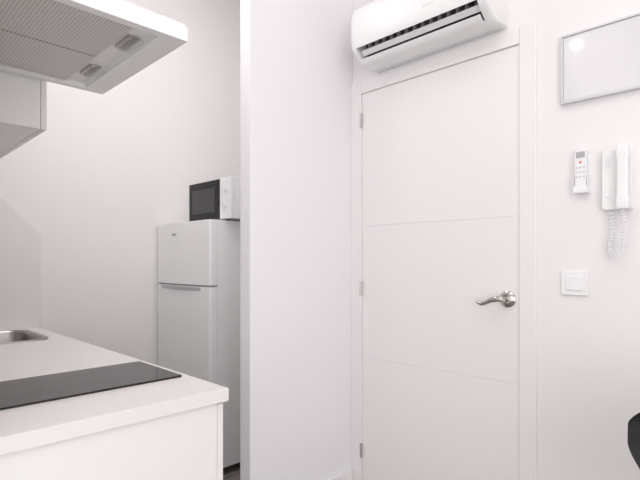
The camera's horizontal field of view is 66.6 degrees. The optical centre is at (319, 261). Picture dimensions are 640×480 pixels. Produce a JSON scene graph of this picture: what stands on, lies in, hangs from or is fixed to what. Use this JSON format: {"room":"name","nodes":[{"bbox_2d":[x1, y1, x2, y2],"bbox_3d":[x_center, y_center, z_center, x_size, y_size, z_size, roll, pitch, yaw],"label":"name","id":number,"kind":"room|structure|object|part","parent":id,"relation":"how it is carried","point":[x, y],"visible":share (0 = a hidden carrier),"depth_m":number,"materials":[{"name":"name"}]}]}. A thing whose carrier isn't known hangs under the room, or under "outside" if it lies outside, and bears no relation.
{"room":"studio apartment","nodes":[
{"label":"studio apartment","id":0,"kind":"room"},
{"bbox_2d":[0,0,239,364],"bbox_3d":[-1.312,-0.450,2.931,2.210,3.300,0.120,0,0,-45],"label":"wall","id":1,"kind":"structure","parent":0,"point":[119,164],"depth_m":2.98,"materials":[{"name":"white paint"}]},
{"bbox_2d":[0,197,40,329],"bbox_3d":[-1.736,-0.047,2.414,0.635,0.795,0.009,0,0,-45],"label":"backsplash","id":2,"kind":"structure","parent":1,"relation":"attached to","point":[20,243],"depth_m":2.56,"materials":[{"name":"white"}]},
{"bbox_2d":[223,462,239,479],"bbox_3d":[-0.269,1.250,0.551,4.200,0.100,4.960,0,0,-45],"label":"floor","id":3,"kind":"structure","parent":0,"point":[232,472],"depth_m":2.78,"materials":[{"name":"brown wood"}]},
{"bbox_2d":[0,403,222,479],"bbox_3d":[-0.693,0.794,1.352,0.604,0.812,0.596,0,0,-45],"label":"base cabinet","id":4,"kind":"object","parent":3,"relation":"on","point":[186,445],"visible":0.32,"depth_m":1.18,"materials":[{"name":"white laminate"}]},
{"bbox_3d":[-0.486,0.744,1.558,0.019,0.703,0.593,0,0,-45],"label":"door","id":5,"kind":"part","parent":4,"relation":"part of","materials":[{"name":"white laminate"}]},
{"bbox_2d":[158,219,239,467],"bbox_3d":[-0.616,0.482,3.088,0.623,1.435,0.612,0,0,-45],"label":"refrigerator","id":6,"kind":"object","parent":3,"relation":"on","point":[199,260],"visible":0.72,"depth_m":2.77,"materials":[{"name":"white metal"}]},
{"bbox_3d":[-0.804,0.642,2.900,0.055,1.005,0.612,0,0,-45],"label":"fridge door","id":7,"kind":"part","parent":6,"relation":"part of","materials":[{"name":"white metal"}]},
{"bbox_3d":[-0.804,-0.052,2.900,0.055,0.365,0.612,0,0,-45],"label":"freezer door","id":8,"kind":"part","parent":6,"relation":"part of","materials":[{"name":"white metal"}]},
{"bbox_2d":[189,176,239,220],"bbox_3d":[-0.540,-0.355,2.956,0.323,0.240,0.445,0,0,-45],"label":"microwave","id":9,"kind":"object","parent":6,"relation":"on","point":[219,199],"visible":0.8,"depth_m":2.80,"materials":[{"name":"black glass"}]},
{"bbox_3d":[-0.684,-0.359,2.894,0.020,0.228,0.331,0,0,-45],"label":"door","id":10,"kind":"part","parent":9,"relation":"part of","materials":[{"name":"black glass"}]},
{"bbox_3d":[-0.525,-0.359,2.736,0.018,0.232,0.112,0,0,-45],"label":"control panel","id":11,"kind":"part","parent":9,"relation":"part of","materials":[{"name":"white plastic"}]},
{"bbox_2d":[628,412,639,468],"bbox_3d":[0.794,0.770,0.913,0.474,0.863,0.460,0,0,-45],"label":"chair","id":12,"kind":"object","parent":3,"relation":"on","point":[634,422],"visible":1,"depth_m":1.20,"materials":[{"name":"black"}]},
{"bbox_2d":[240,0,352,479],"bbox_3d":[-0.090,-0.450,2.256,0.657,3.300,0.095,0,0,-45],"label":"wall","id":13,"kind":"structure","parent":0,"point":[296,56],"depth_m":2.19,"materials":[{"name":"white paint"}]},
{"bbox_2d":[353,0,639,479],"bbox_3d":[1.526,-0.450,1.380,0.390,3.300,3.594,0,0,-45],"label":"wall","id":14,"kind":"structure","parent":0,"point":[589,346],"depth_m":1.71,"materials":[{"name":"white paint"}]},
{"bbox_2d":[351,0,507,72],"bbox_3d":[0.435,-1.035,2.056,0.197,0.266,0.648,0,0,-45],"label":"air conditioner","id":15,"kind":"object","parent":14,"relation":"attached to","point":[386,35],"visible":1,"depth_m":2.02,"materials":[{"name":"white plastic"}]},
{"bbox_2d":[360,45,518,479],"bbox_3d":[0.475,0.181,2.131,0.106,2.022,0.788,0,0,-45],"label":"door","id":16,"kind":"structure","parent":14,"relation":"in","point":[439,285],"depth_m":2.10,"materials":[{"name":"white paint"}]},
{"bbox_3d":[0.670,0.151,1.903,0.058,0.042,0.120,0,0,-45],"label":"handle","id":17,"kind":"part","parent":16,"relation":"part of","materials":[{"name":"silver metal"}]},
{"bbox_2d":[351,21,537,479],"bbox_3d":[0.513,0.152,2.164,0.094,2.096,0.913,0,0,-45],"label":"trim","id":18,"kind":"structure","parent":14,"relation":"attached to","point":[525,36],"depth_m":1.85,"materials":[{"name":"white paint"}]},
{"bbox_2d":[561,271,587,295],"bbox_3d":[0.899,0.074,1.723,0.012,0.087,0.089,0,0,-45],"label":"light switch","id":19,"kind":"object","parent":14,"relation":"attached to","point":[572,282],"visible":1,"depth_m":1.72,"materials":[{"name":"white plastic"}]},
{"bbox_2d":[573,154,589,193],"bbox_3d":[0.912,-0.307,1.699,0.028,0.135,0.048,0,0,-45],"label":"remote holder","id":20,"kind":"object","parent":14,"relation":"attached to","point":[580,189],"visible":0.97,"depth_m":1.69,"materials":[{"name":"white plastic"}]},
{"bbox_2d":[574,149,587,185],"bbox_3d":[0.910,-0.319,1.698,0.019,0.148,0.040,0,0,-45],"label":"remote control","id":21,"kind":"object","parent":20,"relation":"in","point":[580,155],"visible":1,"depth_m":1.69,"materials":[{"name":"white plastic"}]},
{"bbox_2d":[560,12,639,105],"bbox_3d":[0.985,-0.685,1.632,0.018,0.245,0.335,0,0,-45],"label":"electrical panel","id":22,"kind":"object","parent":14,"relation":"attached to","point":[601,60],"visible":1,"depth_m":1.66,"materials":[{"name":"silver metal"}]},
{"bbox_2d":[602,143,633,257],"bbox_3d":[0.979,-0.198,1.611,0.057,0.368,0.090,0,0,-45],"label":"intercom","id":23,"kind":"object","parent":14,"relation":"attached to","point":[618,163],"visible":1,"depth_m":1.59,"materials":[{"name":"white plastic"}]},
{"bbox_3d":[0.979,-0.095,1.607,0.025,0.161,0.068,0,0,-15],"label":"coiled cord","id":24,"kind":"part","parent":23,"relation":"part of","materials":[{"name":"white plastic"}]},
{"bbox_3d":[-1.358,-0.450,1.499,0.120,3.300,1.840,0,0,-45],"label":"wall","id":25,"kind":"structure","parent":0,"visible":0},
{"bbox_2d":[0,70,46,154],"bbox_3d":[-1.242,-0.797,1.716,0.349,0.705,0.560,0,0,-45],"label":"upper cabinet","id":26,"kind":"object","parent":25,"relation":"attached to","point":[23,99],"visible":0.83,"depth_m":1.61,"materials":[{"name":"white laminate"}]},
{"bbox_3d":[-0.833,-0.911,1.297,0.334,0.478,0.603,0,0,-45],"label":"upper cabinet","id":27,"kind":"object","parent":25,"relation":"attached to","visible":0},
{"bbox_2d":[0,0,187,93],"bbox_3d":[-0.760,-0.638,1.364,0.526,0.066,0.598,0,0,-45],"label":"extractor hood","id":28,"kind":"object","parent":27,"relation":"attached to","point":[95,46],"visible":1,"depth_m":1.34,"materials":[{"name":"white metal"}]},
{"bbox_2d":[80,64,100,76],"bbox_3d":[-0.741,-0.616,1.571,0.106,0.009,0.036,0,0,45],"label":"lamp","id":29,"kind":"object","parent":28,"relation":"attached to","point":[88,70],"depth_m":1.56,"materials":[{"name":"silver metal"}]},
{"bbox_2d":[115,34,139,50],"bbox_3d":[-0.543,-0.616,1.373,0.106,0.009,0.036,0,0,45],"label":"lamp","id":30,"kind":"object","parent":28,"relation":"attached to","point":[127,42],"depth_m":1.36,"materials":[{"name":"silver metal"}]},
{"bbox_3d":[-1.115,0.794,1.774,0.604,0.812,0.596,0,0,-45],"label":"base cabinet","id":31,"kind":"object","parent":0,"visible":0},
{"bbox_2d":[0,327,228,455],"bbox_3d":[-1.108,0.369,1.774,0.618,0.036,1.799,0,0,-45],"label":"countertop","id":32,"kind":"structure","parent":31,"relation":"on","point":[34,425],"depth_m":1.26,"materials":[{"name":"stone"}]},
{"bbox_2d":[0,330,47,344],"bbox_3d":[-1.520,0.431,2.213,0.435,0.170,0.435,0,0,-45],"label":"sink","id":33,"kind":"object","parent":32,"relation":"in","point":[9,336],"visible":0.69,"depth_m":2.43,"materials":[{"name":"silver metal"}]},
{"bbox_2d":[0,361,181,409],"bbox_3d":[-0.706,0.348,1.410,0.515,0.006,0.297,0,0,-45],"label":"cooktop","id":34,"kind":"object","parent":32,"relation":"in","point":[15,393],"visible":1,"depth_m":1.38,"materials":[{"name":"black glass"}]}
]}

